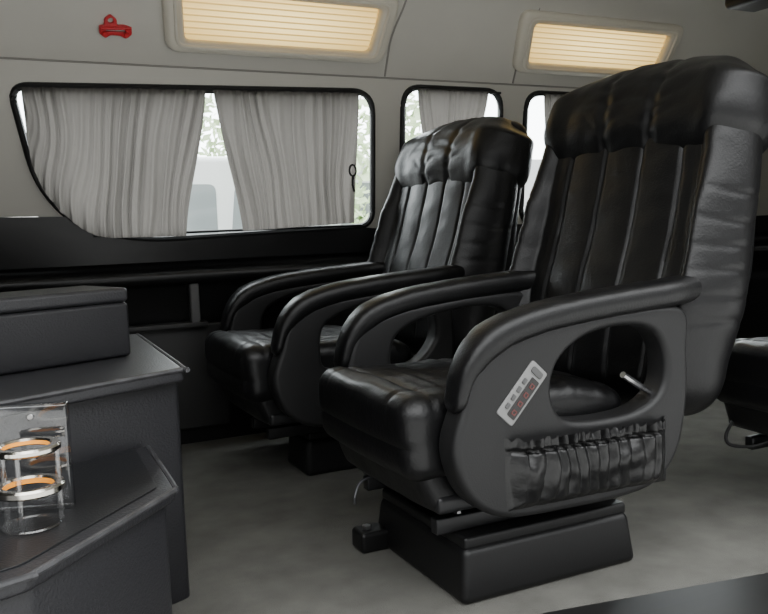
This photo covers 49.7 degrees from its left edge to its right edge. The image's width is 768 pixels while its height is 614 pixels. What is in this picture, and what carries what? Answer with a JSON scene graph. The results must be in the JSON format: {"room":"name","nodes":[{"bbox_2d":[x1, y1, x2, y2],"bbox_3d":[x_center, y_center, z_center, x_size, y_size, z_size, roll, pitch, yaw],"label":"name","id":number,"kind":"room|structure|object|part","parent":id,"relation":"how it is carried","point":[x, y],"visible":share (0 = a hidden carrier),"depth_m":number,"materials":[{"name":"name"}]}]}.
{"room":"vehicle interior","nodes":[
{"label":"vehicle interior","id":0,"kind":"room"},
{"bbox_2d":[0,0,767,86],"bbox_3d":[0.723,-1.056,2.577,4.900,0.440,1.930,-5,6,-26],"label":"ceiling","id":1,"kind":"structure","parent":0,"point":[454,40],"depth_m":3.27,"materials":[{"name":"plastic"}]},
{"bbox_2d":[99,14,131,38],"bbox_3d":[-0.895,-0.935,2.767,0.106,0.072,0.048,-5,6,-25],"label":"hammer","id":2,"kind":"object","parent":1,"relation":"attached to","point":[106,25],"visible":1,"depth_m":2.76,"materials":[{"name":"red plastic"}]},
{"bbox_3d":[-0.889,-0.926,2.759,0.097,0.017,0.011,-5,35,-26],"label":"handle","id":3,"kind":"part","parent":2,"relation":"part of","materials":[{"name":"red plastic"}]},
{"bbox_2d":[162,0,397,62],"bbox_3d":[-0.360,-1.025,2.987,0.879,0.233,0.153,-5,6,-26],"label":"wall light","id":4,"kind":"object","parent":1,"relation":"attached to","point":[358,31],"visible":1,"depth_m":3.00,"materials":[{"name":"beige plastic"}]},
{"bbox_2d":[183,0,377,50],"bbox_3d":[-0.365,-1.028,2.997,0.748,0.174,0.001,-5,35,-26],"label":"diffuser","id":5,"kind":"object","parent":4,"relation":"attached to","point":[233,2],"depth_m":3.00,"materials":[{"name":"beige plastic"}]},
{"bbox_2d":[513,10,682,77],"bbox_3d":[0.936,-1.131,3.617,0.879,0.233,0.153,-5,6,-26],"label":"wall light","id":6,"kind":"object","parent":1,"relation":"attached to","point":[547,42],"visible":0.79,"depth_m":3.59,"materials":[{"name":"beige plastic"}]},
{"bbox_2d":[529,24,665,68],"bbox_3d":[0.931,-1.134,3.627,0.748,0.174,0.001,-5,35,-26],"label":"diffuser","id":7,"kind":"object","parent":6,"relation":"attached to","point":[544,25],"depth_m":3.62,"materials":[{"name":"beige plastic"}]},
{"bbox_2d":[725,0,767,11],"bbox_3d":[1.508,-1.284,3.264,0.180,0.177,0.280,-5,6,-26],"label":"monitor","id":8,"kind":"object","parent":1,"relation":"attached to","point":[741,5],"depth_m":3.31,"materials":[{"name":"black plastic"}]},
{"bbox_2d":[0,232,767,444],"bbox_3d":[0.311,0.061,3.611,4.900,0.760,0.085,-5,6,-26],"label":"wall","id":9,"kind":"structure","parent":0,"point":[157,292],"depth_m":3.13,"materials":[{"name":"black plastic"}]},
{"bbox_2d":[129,320,207,332],"bbox_3d":[-0.811,0.072,3.055,0.320,0.020,0.060,-5,6,-26],"label":"trim","id":10,"kind":"structure","parent":9,"relation":"attached to","point":[185,324],"depth_m":3.04,"materials":[{"name":"grey plastic"}]},
{"bbox_2d":[129,321,230,429],"bbox_3d":[-0.798,0.269,3.108,0.440,0.400,0.024,-5,6,-26],"label":"panel","id":11,"kind":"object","parent":9,"relation":"attached to","point":[203,402],"depth_m":3.14,"materials":[{"name":"grey plastic"}]},
{"bbox_2d":[188,283,200,322],"bbox_3d":[-0.707,-0.009,3.092,0.034,0.160,0.044,-5,6,-26],"label":"trim","id":12,"kind":"structure","parent":9,"relation":"attached to","point":[193,288],"depth_m":3.07,"materials":[{"name":"grey plastic"}]},
{"bbox_2d":[0,59,767,227],"bbox_3d":[0.305,-0.620,3.510,4.900,0.665,0.096,-5,6,-26],"label":"wall","id":13,"kind":"structure","parent":0,"point":[20,196],"depth_m":2.96,"materials":[{"name":"grey plastic"}]},
{"bbox_2d":[9,82,375,241],"bbox_3d":[-0.632,-0.530,3.047,1.332,0.573,0.111,-5,6,-26],"label":"window","id":14,"kind":"structure","parent":13,"relation":"in","point":[13,94],"depth_m":3.05,"materials":[{"name":"black rubber"}]},
{"bbox_2d":[21,87,204,237],"bbox_3d":[-0.902,-0.493,2.851,0.603,0.511,0.085,-5,6,-26],"label":"curtain","id":15,"kind":"object","parent":14,"relation":"hanging from","point":[116,162],"visible":1,"depth_m":2.85,"materials":[{"name":"grey fabric"}]},
{"bbox_3d":[-0.643,-0.768,2.967,1.227,0.041,0.010,-5,6,-26],"label":"curtain rail","id":16,"kind":"part","parent":14,"relation":"part of","materials":[{"name":"metal"}]},
{"bbox_3d":[-0.549,-0.288,3.114,1.030,0.017,0.011,-5,6,-26],"label":"curtain rail","id":17,"kind":"part","parent":14,"relation":"part of","materials":[{"name":"metal"}]},
{"bbox_2d":[213,90,358,230],"bbox_3d":[-0.353,-0.549,3.117,0.574,0.513,0.080,-5,6,-26],"label":"curtain","id":18,"kind":"object","parent":14,"relation":"hanging from","point":[290,154],"visible":1,"depth_m":3.12,"materials":[{"name":"grey fabric"}]},
{"bbox_2d":[349,164,356,191],"bbox_3d":[-0.119,-0.501,3.216,0.036,0.108,0.014,-5,6,-26],"label":"curtain hook","id":19,"kind":"object","parent":18,"relation":"attached to","point":[350,174],"visible":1,"depth_m":3.21,"materials":[{"name":"black plastic"}]},
{"bbox_3d":[-0.119,-0.478,3.219,0.012,0.061,0.018,2,7,37],"label":"stem","id":20,"kind":"part","parent":19,"relation":"part of","materials":[{"name":"black plastic"}]},
{"bbox_2d":[0,57,579,88],"bbox_3d":[0.316,-0.932,3.436,4.900,0.007,0.008,-5,6,-26],"label":"trim","id":21,"kind":"structure","parent":13,"relation":"attached to","point":[11,58],"depth_m":3.07,"materials":[{"name":"grey plastic"}]},
{"bbox_2d":[0,215,767,269],"bbox_3d":[0.309,-0.347,3.548,4.900,0.185,0.032,-5,6,-26],"label":"trim","id":22,"kind":"structure","parent":13,"relation":"attached to","point":[25,242],"depth_m":2.96,"materials":[{"name":"black plastic"}]},
{"bbox_2d":[384,0,406,76],"bbox_3d":[0.094,-1.095,3.115,0.033,0.395,0.357,-5,7,-32],"label":"trim","id":23,"kind":"structure","parent":13,"relation":"attached to","point":[404,4],"depth_m":3.20,"materials":[{"name":"grey plastic"}]},
{"bbox_2d":[399,84,502,152],"bbox_3d":[0.282,-0.622,3.488,0.495,0.590,0.114,-5,6,-26],"label":"window","id":24,"kind":"structure","parent":13,"relation":"in","point":[407,92],"depth_m":3.36,"materials":[{"name":"black rubber"}]},
{"bbox_2d":[418,88,488,133],"bbox_3d":[0.280,-0.617,3.446,0.341,0.545,0.076,-5,6,-26],"label":"curtain","id":25,"kind":"object","parent":24,"relation":"hanging from","point":[437,107],"visible":0.24,"depth_m":3.40,"materials":[{"name":"grey fabric"}]},
{"bbox_3d":[0.300,-0.889,3.417,0.430,0.010,0.010,-5,6,-26],"label":"curtain rail","id":26,"kind":"part","parent":24,"relation":"part of","materials":[{"name":"metal"}]},
{"bbox_2d":[519,90,568,220],"bbox_3d":[1.197,-0.697,3.938,1.340,0.590,0.105,-5,6,-26],"label":"window","id":27,"kind":"structure","parent":13,"relation":"in","point":[530,97],"depth_m":3.61,"materials":[{"name":"black rubber"}]},
{"bbox_2d":[544,94,562,125],"bbox_3d":[0.980,-0.672,3.763,0.660,0.545,0.084,-5,6,-26],"label":"curtain","id":28,"kind":"object","parent":27,"relation":"hanging from","point":[549,100],"visible":0.02,"depth_m":3.59,"materials":[{"name":"grey fabric"}]},
{"bbox_2d":[172,399,767,613],"bbox_3d":[0.805,0.529,2.789,5.200,0.040,2.120,-5,6,-26],"label":"floor","id":29,"kind":"structure","parent":0,"point":[264,535],"depth_m":2.14,"materials":[{"name":"grey carpet"}]},
{"bbox_2d":[0,333,189,613],"bbox_3d":[-0.761,0.419,1.581,0.857,0.522,1.463,-5,6,-26],"label":"base cabinet","id":30,"kind":"object","parent":29,"relation":"on","point":[113,540],"visible":0.9,"depth_m":1.48,"materials":[{"name":"black"}]},
{"bbox_2d":[0,414,65,501],"bbox_3d":[-0.552,0.245,1.270,0.128,0.173,0.139,-3,6,-6],"label":"cup holder","id":31,"kind":"object","parent":30,"relation":"on","point":[57,482],"visible":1,"depth_m":1.25,"materials":[{"name":"metal"}]},
{"bbox_2d":[1,440,49,449],"bbox_3d":[-0.539,0.212,1.250,0.068,0.006,0.068,-3,6,-6],"label":"liner","id":32,"kind":"object","parent":31,"relation":"on","point":[8,444],"depth_m":1.27,"materials":[{"name":"orange"}]},
{"bbox_2d":[3,478,53,489],"bbox_3d":[-0.537,0.273,1.256,0.072,0.008,0.072,-3,6,-6],"label":"liner","id":33,"kind":"object","parent":31,"relation":"on","point":[9,483],"depth_m":1.28,"materials":[{"name":"orange plastic"}]},
{"bbox_2d":[0,285,130,375],"bbox_3d":[-0.844,0.055,1.825,0.201,0.162,0.521,3,8,42],"label":"storage box","id":34,"kind":"object","parent":30,"relation":"on","point":[61,326],"visible":1,"depth_m":1.83,"materials":[{"name":"black leather"}]},
{"bbox_3d":[-0.846,-0.009,1.818,0.201,0.033,0.521,3,8,42],"label":"lid","id":35,"kind":"part","parent":34,"relation":"part of","materials":[{"name":"grey leather"}]},
{"bbox_2d":[205,116,533,475],"bbox_3d":[-0.056,-0.071,2.915,1.105,1.186,0.705,-5,6,-26],"label":"seat","id":36,"kind":"object","parent":29,"relation":"on","point":[450,210],"visible":0.81,"depth_m":2.76,"materials":[{"name":"black leather"}]},
{"bbox_3d":[-0.217,0.372,2.893,0.500,0.036,0.028,-5,6,-26],"label":"slide rail","id":37,"kind":"part","parent":36,"relation":"part of","materials":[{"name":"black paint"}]},
{"bbox_3d":[-0.312,0.110,3.120,0.626,0.420,0.072,-5,6,-26],"label":"armrest","id":38,"kind":"part","parent":36,"relation":"part of","materials":[{"name":"black leather"}]},
{"bbox_3d":[-0.146,0.384,2.750,0.500,0.036,0.028,-5,6,-26],"label":"slide rail","id":39,"kind":"part","parent":36,"relation":"part of","materials":[{"name":"black metal"}]},
{"bbox_2d":[205,325,410,402],"bbox_3d":[-0.268,0.167,2.828,0.594,0.191,0.501,-5,6,-26],"label":"seat cushion","id":40,"kind":"object","parent":36,"relation":"on","point":[239,358],"depth_m":2.61,"materials":[{"name":"black leather"}]},
{"bbox_3d":[-0.154,0.407,2.837,0.284,0.028,0.164,-5,6,-26],"label":"pedestal lid","id":41,"kind":"part","parent":36,"relation":"part of","materials":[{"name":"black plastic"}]},
{"bbox_3d":[-0.061,0.152,2.610,0.626,0.420,0.072,-5,6,-26],"label":"armrest","id":42,"kind":"part","parent":36,"relation":"part of","materials":[{"name":"black plastic"}]},
{"bbox_3d":[0.195,-0.199,3.037,0.358,0.761,0.678,-5,7,-30],"label":"backrest","id":43,"kind":"part","parent":36,"relation":"part of","materials":[{"name":"black leather"}]},
{"bbox_2d":[319,55,767,603],"bbox_3d":[0.409,-0.021,2.092,1.094,1.220,0.730,-5,6,-26],"label":"seat","id":44,"kind":"object","parent":29,"relation":"on","point":[500,465],"visible":1,"depth_m":1.91,"materials":[{"name":"black leather"}]},
{"bbox_3d":[-0.032,0.443,2.049,0.097,0.074,0.009,-4,6,-23],"label":"slide lever","id":45,"kind":"part","parent":44,"relation":"part of","materials":[{"name":"grey metal"}]},
{"bbox_3d":[0.176,0.427,2.208,0.500,0.036,0.028,-5,6,-26],"label":"slide rail","id":46,"kind":"part","parent":44,"relation":"part of","materials":[{"name":"black metal"}]},
{"bbox_3d":[0.149,0.177,2.297,0.626,0.420,0.072,-5,6,-26],"label":"armrest","id":47,"kind":"part","parent":44,"relation":"part of","materials":[{"name":"black leather"}]},
{"bbox_2d":[319,358,621,481],"bbox_3d":[0.194,0.233,2.005,0.594,0.191,0.501,-5,6,-26],"label":"seat cushion","id":48,"kind":"object","parent":44,"relation":"on","point":[392,417],"depth_m":1.83,"materials":[{"name":"black leather"}]},
{"bbox_3d":[0.331,0.453,1.895,0.500,0.036,0.028,-5,6,-26],"label":"slide rail","id":49,"kind":"part","parent":44,"relation":"part of","materials":[{"name":"black metal"}]},
{"bbox_3d":[0.281,0.473,2.034,0.444,0.028,0.404,-5,6,-26],"label":"pedestal lid","id":50,"kind":"part","parent":44,"relation":"part of","materials":[{"name":"black plastic"}]},
{"bbox_3d":[0.279,0.175,1.683,0.123,0.127,0.006,-5,6,-26],"label":"control panel","id":51,"kind":"part","parent":44,"relation":"part of","materials":[{"name":"silver metal"}]},
{"bbox_3d":[0.401,0.219,1.787,0.626,0.420,0.072,-5,6,-26],"label":"armrest","id":52,"kind":"part","parent":44,"relation":"part of","materials":[{"name":"black plastic"}]},
{"bbox_3d":[0.637,-0.133,2.214,0.354,0.763,0.695,-6,7,-34],"label":"backrest","id":53,"kind":"part","parent":44,"relation":"part of","materials":[{"name":"black leather"}]},
{"bbox_3d":[0.563,0.171,1.842,0.123,0.071,0.019,-7,8,-42],"label":"recline lever","id":54,"kind":"part","parent":44,"relation":"part of","materials":[{"name":"silver metal"}]},
{"bbox_2d":[543,573,767,613],"bbox_3d":[1.160,0.594,1.955,4.900,0.034,0.285,-5,6,-26],"label":"trim","id":55,"kind":"structure","parent":29,"relation":"on","point":[749,594],"depth_m":1.73,"materials":[{"name":"black rubber"}]},
{"bbox_2d":[717,337,767,449],"bbox_3d":[1.480,-0.083,2.356,1.094,1.220,0.693,-5,6,-26],"label":"seat","id":56,"kind":"object","parent":29,"relation":"on","point":[744,392],"visible":0.84,"depth_m":2.24,"materials":[{"name":"black leather"}]},
{"bbox_2d":[717,337,767,412],"bbox_3d":[1.272,0.173,2.252,0.594,0.191,0.501,-5,6,-26],"label":"seat cushion","id":57,"kind":"object","parent":56,"relation":"on","point":[745,387],"depth_m":2.22,"materials":[{"name":"black leather"}]},
{"bbox_3d":[1.255,0.367,2.455,0.500,0.036,0.028,-5,6,-26],"label":"slide rail","id":58,"kind":"part","parent":56,"relation":"part of","materials":[{"name":"black metal"}]},
{"label":"outside","id":59,"kind":"structure","parent":0,"visible":0},
{"bbox_3d":[0.044,1.323,0.132,80.000,0.040,80.000,-5,6,-26],"label":"ground","id":60,"kind":"structure","parent":59,"visible":0},
{"bbox_2d":[198,94,225,155],"bbox_3d":[-2.411,-1.397,10.433,1.227,3.490,1.267,-5,6,-26],"label":"shrub","id":61,"kind":"object","parent":60,"relation":"on","point":[216,130],"visible":0.09,"depth_m":10.29,"materials":[{"name":"green plant"}]},
{"bbox_2d":[186,156,369,234],"bbox_3d":[-1.705,-0.256,6.953,4.245,1.860,1.620,-5,6,-26],"label":"van","id":62,"kind":"object","parent":60,"relation":"on","point":[213,204],"visible":0.02,"depth_m":6.23,"materials":[{"name":"white paint"}]},
{"bbox_2d":[352,93,421,223],"bbox_3d":[0.116,-0.588,6.045,1.022,2.585,1.056,-5,6,-26],"label":"shrub","id":63,"kind":"object","parent":60,"relation":"on","point":[414,117],"visible":0.11,"depth_m":5.84,"materials":[{"name":"green plant"}]},
{"bbox_2d":[524,159,541,210],"bbox_3d":[-2.579,-1.278,14.258,14.000,2.500,0.630,-5,6,-26],"label":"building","id":64,"kind":"structure","parent":60,"relation":"on","point":[535,164],"depth_m":16.55,"materials":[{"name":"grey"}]}
]}

